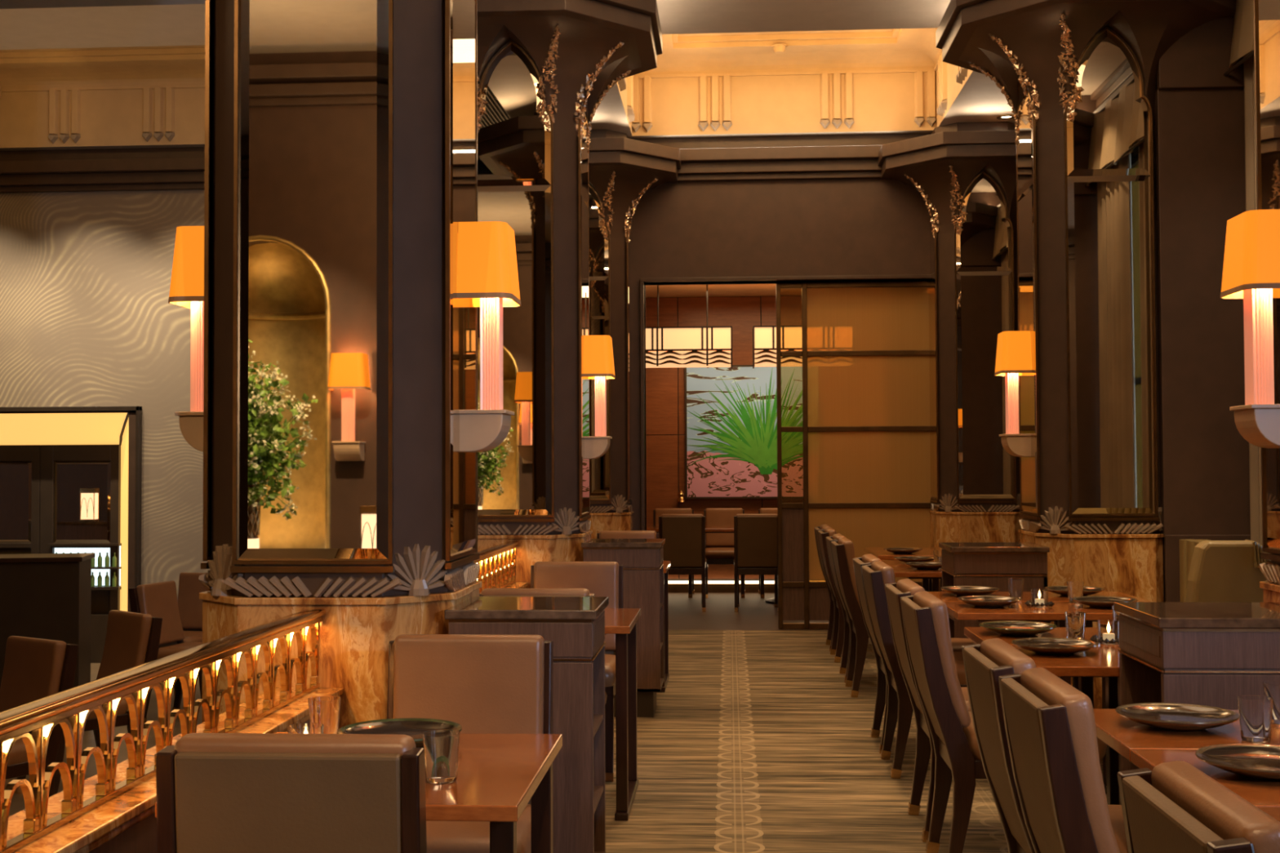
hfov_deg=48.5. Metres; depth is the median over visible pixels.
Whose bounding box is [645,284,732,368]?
pendant lantern
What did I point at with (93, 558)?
bottle
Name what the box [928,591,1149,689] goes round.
dining table
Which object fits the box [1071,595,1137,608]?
plate
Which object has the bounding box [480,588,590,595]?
cushion
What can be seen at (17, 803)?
floor
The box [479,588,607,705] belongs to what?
dining chair
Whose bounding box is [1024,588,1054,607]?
candle holder
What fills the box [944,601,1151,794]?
dining table
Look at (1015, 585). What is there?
tumbler
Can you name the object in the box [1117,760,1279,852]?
dining chair
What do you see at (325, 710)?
tumbler
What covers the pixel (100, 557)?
bottle
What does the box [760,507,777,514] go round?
cushion
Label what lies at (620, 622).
dining table
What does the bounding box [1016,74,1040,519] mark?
mirror
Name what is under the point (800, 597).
door
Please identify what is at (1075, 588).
tumbler
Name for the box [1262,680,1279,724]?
tumbler
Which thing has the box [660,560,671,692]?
dining table
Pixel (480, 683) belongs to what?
cushion
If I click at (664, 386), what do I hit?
wall
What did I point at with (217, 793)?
dining chair
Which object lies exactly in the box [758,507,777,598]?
dining chair
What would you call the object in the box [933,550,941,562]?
tumbler
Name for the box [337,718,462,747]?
plate
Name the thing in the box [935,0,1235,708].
column
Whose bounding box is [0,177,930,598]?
wall
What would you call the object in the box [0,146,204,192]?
trim
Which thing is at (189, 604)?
cushion
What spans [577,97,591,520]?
mirror
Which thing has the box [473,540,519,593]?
railing
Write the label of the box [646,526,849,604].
dining table
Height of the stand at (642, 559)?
0.945 m
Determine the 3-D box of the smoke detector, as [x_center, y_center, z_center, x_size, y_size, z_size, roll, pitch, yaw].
[1.116,-3.021,11.383,0.124,0.055,0.124,0,-2,4]
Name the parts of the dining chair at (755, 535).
leg, leg, seat frame, seat, panel, leg, leg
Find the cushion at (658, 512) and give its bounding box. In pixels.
[654,508,692,526]
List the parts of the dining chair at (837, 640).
panel, leg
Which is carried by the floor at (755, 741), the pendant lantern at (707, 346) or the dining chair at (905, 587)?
the dining chair at (905, 587)
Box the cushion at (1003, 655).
[980,638,1035,674]
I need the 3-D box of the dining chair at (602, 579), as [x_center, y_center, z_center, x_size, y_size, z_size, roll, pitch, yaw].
[-0.309,1.081,6.397,0.440,0.917,0.552,0,-2,4]
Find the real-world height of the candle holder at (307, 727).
0.074 m
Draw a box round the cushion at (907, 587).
[896,578,924,595]
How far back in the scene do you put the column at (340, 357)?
4.07 m
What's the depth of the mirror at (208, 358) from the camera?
4.24 m
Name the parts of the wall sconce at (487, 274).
lamp shade, shade trim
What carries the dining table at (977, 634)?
on the floor at (755, 741)
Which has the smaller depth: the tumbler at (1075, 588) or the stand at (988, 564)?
the tumbler at (1075, 588)
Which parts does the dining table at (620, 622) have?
leg, leg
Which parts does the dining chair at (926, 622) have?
panel, leg, leg, seat frame, seat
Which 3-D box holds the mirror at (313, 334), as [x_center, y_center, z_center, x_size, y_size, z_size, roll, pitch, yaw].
[-0.937,-0.909,4.080,0.470,2.648,0.018,0,-2,4]
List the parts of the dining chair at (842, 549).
panel, leg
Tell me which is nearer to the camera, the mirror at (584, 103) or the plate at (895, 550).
the mirror at (584, 103)
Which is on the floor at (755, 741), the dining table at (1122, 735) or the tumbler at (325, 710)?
the dining table at (1122, 735)
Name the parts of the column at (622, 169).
cornice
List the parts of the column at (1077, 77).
cornice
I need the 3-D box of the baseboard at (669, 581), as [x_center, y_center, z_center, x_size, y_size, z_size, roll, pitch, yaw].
[1.765,1.666,15.198,5.600,0.030,0.040,0,-2,4]
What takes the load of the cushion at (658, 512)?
on the dining chair at (657, 512)
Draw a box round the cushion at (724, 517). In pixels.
[705,507,742,546]
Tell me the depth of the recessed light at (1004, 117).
11.18 m
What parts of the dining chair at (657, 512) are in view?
leg, leg, leg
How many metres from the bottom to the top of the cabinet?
1.130 m
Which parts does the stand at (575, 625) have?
drawer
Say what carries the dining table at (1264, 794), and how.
on the floor at (755, 741)
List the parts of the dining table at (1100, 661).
leg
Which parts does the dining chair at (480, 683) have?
leg, seat, leg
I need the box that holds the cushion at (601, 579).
[533,561,618,650]
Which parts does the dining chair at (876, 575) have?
panel, leg, leg, seat frame, seat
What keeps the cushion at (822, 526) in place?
on the dining chair at (831, 622)
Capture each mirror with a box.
[200,0,213,568]
[230,0,394,573]
[444,0,479,568]
[477,40,555,522]
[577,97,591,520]
[588,183,611,504]
[626,219,631,503]
[928,210,938,502]
[954,170,1017,502]
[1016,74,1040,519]
[1063,26,1159,520]
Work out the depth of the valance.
7.32 m
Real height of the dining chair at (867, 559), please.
0.918 m
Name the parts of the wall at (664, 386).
panel, panel, panel, panel, baseboard, panel, panel, panel, panel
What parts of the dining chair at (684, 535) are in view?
leg, panel, seat frame, seat, leg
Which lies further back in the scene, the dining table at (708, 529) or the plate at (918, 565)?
the dining table at (708, 529)
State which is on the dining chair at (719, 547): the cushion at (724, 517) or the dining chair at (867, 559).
the cushion at (724, 517)
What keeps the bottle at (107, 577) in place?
on the bar shelf at (95, 570)
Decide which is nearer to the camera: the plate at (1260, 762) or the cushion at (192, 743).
the cushion at (192, 743)
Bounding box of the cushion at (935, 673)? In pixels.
[912,591,970,728]
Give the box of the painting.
[684,364,821,498]
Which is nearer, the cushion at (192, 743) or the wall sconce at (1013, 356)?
the cushion at (192, 743)
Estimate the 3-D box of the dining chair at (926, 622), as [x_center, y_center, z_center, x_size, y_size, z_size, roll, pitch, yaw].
[1.208,1.028,4.766,0.611,0.918,0.440,0,-2,4]
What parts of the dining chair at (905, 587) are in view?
panel, leg, leg, seat frame, seat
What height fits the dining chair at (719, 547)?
0.917 m
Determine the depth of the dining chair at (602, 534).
9.83 m
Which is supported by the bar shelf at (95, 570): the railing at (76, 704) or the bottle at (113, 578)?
the bottle at (113, 578)
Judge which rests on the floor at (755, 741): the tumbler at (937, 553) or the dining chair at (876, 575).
the dining chair at (876, 575)
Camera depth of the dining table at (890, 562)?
9.00 m
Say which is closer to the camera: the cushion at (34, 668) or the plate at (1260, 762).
the plate at (1260, 762)
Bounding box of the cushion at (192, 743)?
[173,733,416,754]
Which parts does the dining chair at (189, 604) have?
panel, seat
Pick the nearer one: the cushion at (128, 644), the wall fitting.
the cushion at (128, 644)
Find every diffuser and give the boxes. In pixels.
[645,327,730,351]
[645,351,730,368]
[754,326,852,351]
[754,349,851,366]
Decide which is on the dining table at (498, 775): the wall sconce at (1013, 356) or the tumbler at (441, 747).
the tumbler at (441, 747)
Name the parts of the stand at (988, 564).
drawer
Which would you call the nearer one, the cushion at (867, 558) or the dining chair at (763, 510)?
the cushion at (867, 558)
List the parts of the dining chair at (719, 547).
leg, seat, seat frame, panel, leg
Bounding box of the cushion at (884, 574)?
[871,560,895,596]
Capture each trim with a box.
[0,80,1,97]
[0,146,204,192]
[631,133,930,181]
[640,274,932,530]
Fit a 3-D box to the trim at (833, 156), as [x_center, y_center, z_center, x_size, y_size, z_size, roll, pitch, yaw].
[1.150,-2.237,11.773,2.510,0.360,0.170,0,-2,4]
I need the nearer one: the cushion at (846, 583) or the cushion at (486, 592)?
the cushion at (486, 592)
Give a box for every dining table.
[155,732,562,852]
[604,608,640,821]
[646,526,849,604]
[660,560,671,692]
[863,546,942,591]
[870,551,939,591]
[880,560,942,591]
[889,565,942,578]
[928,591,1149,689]
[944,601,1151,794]
[964,626,1119,804]
[1010,644,1120,804]
[1093,708,1279,761]
[1130,749,1279,822]
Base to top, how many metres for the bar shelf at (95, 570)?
0.400 m
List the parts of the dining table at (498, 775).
leg, leg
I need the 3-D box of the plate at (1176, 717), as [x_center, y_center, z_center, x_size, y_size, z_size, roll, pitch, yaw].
[1.243,0.678,3.291,0.271,0.033,0.271,0,-2,4]
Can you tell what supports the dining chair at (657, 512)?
on the floor at (755, 741)
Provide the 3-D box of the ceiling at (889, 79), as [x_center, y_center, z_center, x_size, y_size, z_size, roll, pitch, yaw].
[-2.200,-2.982,5.556,10.950,0.800,13.440,0,-2,4]
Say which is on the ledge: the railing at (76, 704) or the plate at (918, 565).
the railing at (76, 704)
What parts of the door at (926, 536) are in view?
pane, pane, pane, pane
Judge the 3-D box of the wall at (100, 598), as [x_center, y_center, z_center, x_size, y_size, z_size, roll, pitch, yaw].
[-5.725,-0.198,12.585,3.000,4.530,0.100,0,-2,4]
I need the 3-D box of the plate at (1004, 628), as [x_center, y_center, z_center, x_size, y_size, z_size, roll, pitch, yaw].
[1.357,0.729,5.106,0.271,0.033,0.271,0,-2,4]
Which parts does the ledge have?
ledge moulding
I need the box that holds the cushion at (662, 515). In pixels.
[661,514,702,516]
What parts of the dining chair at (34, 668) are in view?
seat, seat frame, leg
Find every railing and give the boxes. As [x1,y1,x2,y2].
[0,608,325,852]
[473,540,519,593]
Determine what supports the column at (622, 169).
on the floor at (755, 741)
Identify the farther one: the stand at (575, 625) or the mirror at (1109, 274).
the mirror at (1109, 274)
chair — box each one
[0,635,78,797]
[13,609,162,794]
[128,580,202,724]
[155,733,426,852]
[173,572,207,708]
[386,634,553,852]
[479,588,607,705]
[530,561,623,782]
[596,530,659,538]
[653,508,694,598]
[658,514,706,612]
[703,507,745,598]
[733,513,777,612]
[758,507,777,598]
[813,524,835,652]
[817,527,844,662]
[826,533,850,683]
[831,537,869,697]
[853,554,976,753]
[861,560,967,778]
[884,578,971,843]
[900,591,1106,852]
[961,638,1128,852]
[998,667,1119,852]
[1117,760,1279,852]
[1186,539,1270,602]
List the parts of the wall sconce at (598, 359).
lamp shade, shade trim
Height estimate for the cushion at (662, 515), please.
0.408 m
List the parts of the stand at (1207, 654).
drawer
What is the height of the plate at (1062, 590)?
0.033 m
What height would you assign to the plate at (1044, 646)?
0.033 m
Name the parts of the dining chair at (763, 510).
leg, leg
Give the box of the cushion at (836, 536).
[832,533,845,539]
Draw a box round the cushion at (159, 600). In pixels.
[136,580,184,644]
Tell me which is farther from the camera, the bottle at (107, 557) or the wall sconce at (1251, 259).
the bottle at (107, 557)
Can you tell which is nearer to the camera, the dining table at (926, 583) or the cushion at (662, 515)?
the dining table at (926, 583)
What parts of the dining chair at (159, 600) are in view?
leg, panel, leg, seat, leg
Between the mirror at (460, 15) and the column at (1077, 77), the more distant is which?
the column at (1077, 77)
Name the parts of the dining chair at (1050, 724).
leg, panel, leg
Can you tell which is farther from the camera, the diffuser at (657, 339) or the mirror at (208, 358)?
the diffuser at (657, 339)
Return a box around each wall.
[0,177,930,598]
[0,510,120,613]
[645,294,928,592]
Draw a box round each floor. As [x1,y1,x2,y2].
[4,662,201,817]
[605,592,1106,852]
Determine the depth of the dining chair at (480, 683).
3.70 m
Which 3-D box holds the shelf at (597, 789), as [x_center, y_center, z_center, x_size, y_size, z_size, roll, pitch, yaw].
[-0.205,1.117,4.241,0.161,0.014,0.356,0,-2,4]
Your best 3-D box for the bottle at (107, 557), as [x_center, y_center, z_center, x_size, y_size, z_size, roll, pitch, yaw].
[-4.633,1.158,12.367,0.038,0.126,0.038,0,-2,4]
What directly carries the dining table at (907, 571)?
on the floor at (755, 741)
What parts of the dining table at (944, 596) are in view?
leg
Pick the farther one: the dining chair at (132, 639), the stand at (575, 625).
the dining chair at (132, 639)
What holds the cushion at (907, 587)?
on the dining chair at (905, 587)
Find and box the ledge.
[6,582,528,852]
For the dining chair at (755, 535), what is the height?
0.917 m
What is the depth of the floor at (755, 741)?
6.59 m
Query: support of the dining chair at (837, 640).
on the floor at (755, 741)
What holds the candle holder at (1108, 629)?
on the dining table at (977, 634)
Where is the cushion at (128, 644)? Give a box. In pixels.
[96,609,152,679]
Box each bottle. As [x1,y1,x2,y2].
[91,557,94,567]
[91,572,94,586]
[97,552,102,567]
[97,572,102,586]
[104,552,109,567]
[104,572,109,586]
[111,552,116,567]
[111,572,116,586]
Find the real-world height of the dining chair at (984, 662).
0.918 m
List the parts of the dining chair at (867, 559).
panel, leg, leg, seat frame, seat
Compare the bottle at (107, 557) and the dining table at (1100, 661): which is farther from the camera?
the bottle at (107, 557)
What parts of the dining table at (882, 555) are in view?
leg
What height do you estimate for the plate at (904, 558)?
0.033 m
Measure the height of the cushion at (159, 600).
0.410 m
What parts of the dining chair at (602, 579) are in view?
leg, leg, seat frame, seat, panel, leg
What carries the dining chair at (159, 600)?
on the floor at (17, 803)
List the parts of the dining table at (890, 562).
leg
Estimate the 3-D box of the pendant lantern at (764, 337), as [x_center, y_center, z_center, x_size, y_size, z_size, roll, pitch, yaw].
[1.606,-1.183,14.066,0.982,1.190,0.320,0,-2,4]
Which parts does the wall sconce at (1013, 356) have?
shade trim, lamp shade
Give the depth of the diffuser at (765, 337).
13.92 m
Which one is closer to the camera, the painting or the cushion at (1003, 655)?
the cushion at (1003, 655)
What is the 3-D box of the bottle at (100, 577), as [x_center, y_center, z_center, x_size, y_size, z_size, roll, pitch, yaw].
[-4.697,1.328,12.366,0.038,0.126,0.038,0,-2,4]
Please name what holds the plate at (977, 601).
on the dining table at (1018, 611)
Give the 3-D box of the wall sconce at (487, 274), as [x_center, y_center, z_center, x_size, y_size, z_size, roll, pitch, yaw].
[-0.463,-0.270,4.397,0.167,0.696,0.252,0,-2,4]
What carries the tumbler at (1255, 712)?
on the dining table at (1122, 735)
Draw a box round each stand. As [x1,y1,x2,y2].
[444,596,608,852]
[581,538,665,717]
[938,542,1049,638]
[1113,602,1279,804]
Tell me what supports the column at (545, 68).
on the floor at (755, 741)
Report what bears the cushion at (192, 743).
on the dining chair at (217, 793)
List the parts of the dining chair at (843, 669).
panel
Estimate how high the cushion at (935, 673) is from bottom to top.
0.410 m
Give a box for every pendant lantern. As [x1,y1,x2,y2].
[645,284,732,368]
[752,322,854,368]
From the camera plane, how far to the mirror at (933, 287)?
11.54 m
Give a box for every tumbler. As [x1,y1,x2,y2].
[307,695,341,733]
[422,729,460,783]
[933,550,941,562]
[1007,577,1023,598]
[1064,611,1085,639]
[1066,581,1084,603]
[1111,608,1119,620]
[1237,695,1273,742]
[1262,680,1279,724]
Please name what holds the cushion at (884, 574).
on the dining chair at (876, 575)
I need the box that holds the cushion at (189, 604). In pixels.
[177,572,207,629]
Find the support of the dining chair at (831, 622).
on the floor at (755, 741)
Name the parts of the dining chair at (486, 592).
panel, leg, seat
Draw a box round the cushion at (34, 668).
[0,635,66,733]
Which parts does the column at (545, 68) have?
cornice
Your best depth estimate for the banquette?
7.28 m
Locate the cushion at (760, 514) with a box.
[736,513,777,516]
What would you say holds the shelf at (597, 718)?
attached to the stand at (575, 625)
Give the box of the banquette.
[1178,539,1271,602]
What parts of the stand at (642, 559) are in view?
drawer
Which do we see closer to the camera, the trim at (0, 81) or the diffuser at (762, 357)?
the trim at (0, 81)
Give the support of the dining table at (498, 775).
on the floor at (755, 741)
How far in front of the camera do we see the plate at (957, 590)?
6.63 m
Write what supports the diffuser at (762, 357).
attached to the pendant lantern at (764, 337)
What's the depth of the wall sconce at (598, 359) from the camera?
8.02 m
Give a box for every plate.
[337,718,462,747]
[883,547,922,554]
[893,555,933,562]
[904,561,942,569]
[940,586,999,595]
[956,595,1021,607]
[978,621,1057,635]
[1011,637,1097,655]
[1044,586,1104,596]
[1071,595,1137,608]
[1115,702,1239,731]
[1195,743,1279,781]
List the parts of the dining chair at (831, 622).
panel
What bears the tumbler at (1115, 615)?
on the dining table at (977, 634)
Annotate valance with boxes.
[1223,0,1253,75]
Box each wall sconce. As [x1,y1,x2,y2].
[168,226,204,452]
[457,221,520,452]
[583,335,615,458]
[994,330,1031,457]
[1220,208,1279,448]
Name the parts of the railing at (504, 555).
post, post, post, post, under rail, handrail, post, post, post, rail, post, post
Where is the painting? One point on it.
(731, 415)
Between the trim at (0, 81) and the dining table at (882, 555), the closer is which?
the dining table at (882, 555)
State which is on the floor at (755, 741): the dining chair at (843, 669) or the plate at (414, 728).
the dining chair at (843, 669)
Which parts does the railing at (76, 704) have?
post, post, post, post, post, rail, under rail, handrail, post, post, post, post, post, post, post, post, post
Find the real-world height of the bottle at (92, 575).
0.126 m
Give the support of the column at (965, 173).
on the floor at (755, 741)
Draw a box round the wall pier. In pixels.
[1154,16,1250,602]
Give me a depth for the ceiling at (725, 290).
14.95 m
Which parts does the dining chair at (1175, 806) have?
leg, panel, leg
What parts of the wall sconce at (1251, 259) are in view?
shade trim, lamp shade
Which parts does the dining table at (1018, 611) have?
leg, leg, leg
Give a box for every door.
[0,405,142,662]
[776,280,931,629]
[883,287,929,582]
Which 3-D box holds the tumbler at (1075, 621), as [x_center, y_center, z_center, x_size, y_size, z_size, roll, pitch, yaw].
[1.518,0.694,4.957,0.073,0.092,0.073,0,-2,4]
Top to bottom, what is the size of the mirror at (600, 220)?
2.648 m
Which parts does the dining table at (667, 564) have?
leg, leg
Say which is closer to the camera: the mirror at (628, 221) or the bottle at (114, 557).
the mirror at (628, 221)
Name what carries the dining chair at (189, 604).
on the floor at (17, 803)
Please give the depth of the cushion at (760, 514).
13.23 m
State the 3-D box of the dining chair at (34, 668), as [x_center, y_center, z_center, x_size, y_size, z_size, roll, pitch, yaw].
[-2.884,1.419,6.288,0.440,0.918,0.611,-1,-2,35]
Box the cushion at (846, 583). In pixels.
[837,537,861,608]
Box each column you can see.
[198,0,481,728]
[477,0,662,588]
[587,128,680,538]
[877,121,1024,546]
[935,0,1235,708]
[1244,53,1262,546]
[1253,0,1279,602]
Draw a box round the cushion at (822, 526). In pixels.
[819,524,830,529]
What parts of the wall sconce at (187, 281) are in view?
shade trim, lamp shade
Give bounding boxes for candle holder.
[288,722,324,733]
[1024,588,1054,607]
[1089,619,1119,644]
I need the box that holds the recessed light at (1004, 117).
[996,114,1014,119]
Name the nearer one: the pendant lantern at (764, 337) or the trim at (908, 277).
the trim at (908, 277)
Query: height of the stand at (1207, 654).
0.945 m
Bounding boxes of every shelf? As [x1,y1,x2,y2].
[47,542,121,590]
[593,714,603,737]
[593,785,603,814]
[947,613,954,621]
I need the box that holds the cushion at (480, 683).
[392,634,544,733]
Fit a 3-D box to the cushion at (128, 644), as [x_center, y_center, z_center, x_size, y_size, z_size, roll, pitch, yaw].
[-2.772,1.204,7.637,0.396,0.410,0.136,-2,-2,43]
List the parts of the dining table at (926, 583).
leg, leg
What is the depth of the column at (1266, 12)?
4.38 m
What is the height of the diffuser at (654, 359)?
0.141 m
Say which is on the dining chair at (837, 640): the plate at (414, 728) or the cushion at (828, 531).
the cushion at (828, 531)
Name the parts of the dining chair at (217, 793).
leg, leg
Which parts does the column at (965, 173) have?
cornice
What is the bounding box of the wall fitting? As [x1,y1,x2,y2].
[676,489,685,502]
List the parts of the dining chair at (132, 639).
leg, leg, leg, seat, seat frame, leg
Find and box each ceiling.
[0,0,1015,151]
[645,284,923,297]
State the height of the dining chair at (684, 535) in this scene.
0.917 m
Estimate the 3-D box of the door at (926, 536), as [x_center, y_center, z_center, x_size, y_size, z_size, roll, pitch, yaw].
[2.376,0.237,11.893,0.650,2.890,0.060,0,-2,4]
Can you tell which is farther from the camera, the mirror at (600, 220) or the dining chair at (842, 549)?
the mirror at (600, 220)
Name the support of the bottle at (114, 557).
on the bar shelf at (95, 570)
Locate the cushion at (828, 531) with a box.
[823,527,836,536]
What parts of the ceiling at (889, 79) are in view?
moulding, moulding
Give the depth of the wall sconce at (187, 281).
4.36 m
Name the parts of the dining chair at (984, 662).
leg, panel, leg, seat frame, seat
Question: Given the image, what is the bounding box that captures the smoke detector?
[771,43,786,53]
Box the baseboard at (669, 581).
[668,580,774,583]
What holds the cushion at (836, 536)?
on the dining chair at (843, 669)
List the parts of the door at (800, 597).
rail, rail, rail, rail, pane, rail, pane, rail, rail, pane, rail, pane, rail, rail, pane, rail, pane, rail, pane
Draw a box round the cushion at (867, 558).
[862,554,880,564]
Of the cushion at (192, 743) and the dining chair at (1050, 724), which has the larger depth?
the dining chair at (1050, 724)
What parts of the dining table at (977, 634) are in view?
leg, leg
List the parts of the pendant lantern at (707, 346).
rod, frame, rod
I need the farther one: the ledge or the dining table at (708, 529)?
the dining table at (708, 529)
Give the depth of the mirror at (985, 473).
11.31 m
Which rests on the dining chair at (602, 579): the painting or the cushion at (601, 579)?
the cushion at (601, 579)
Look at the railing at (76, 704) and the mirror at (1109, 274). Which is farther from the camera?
the mirror at (1109, 274)
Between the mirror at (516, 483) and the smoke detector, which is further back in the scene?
the smoke detector

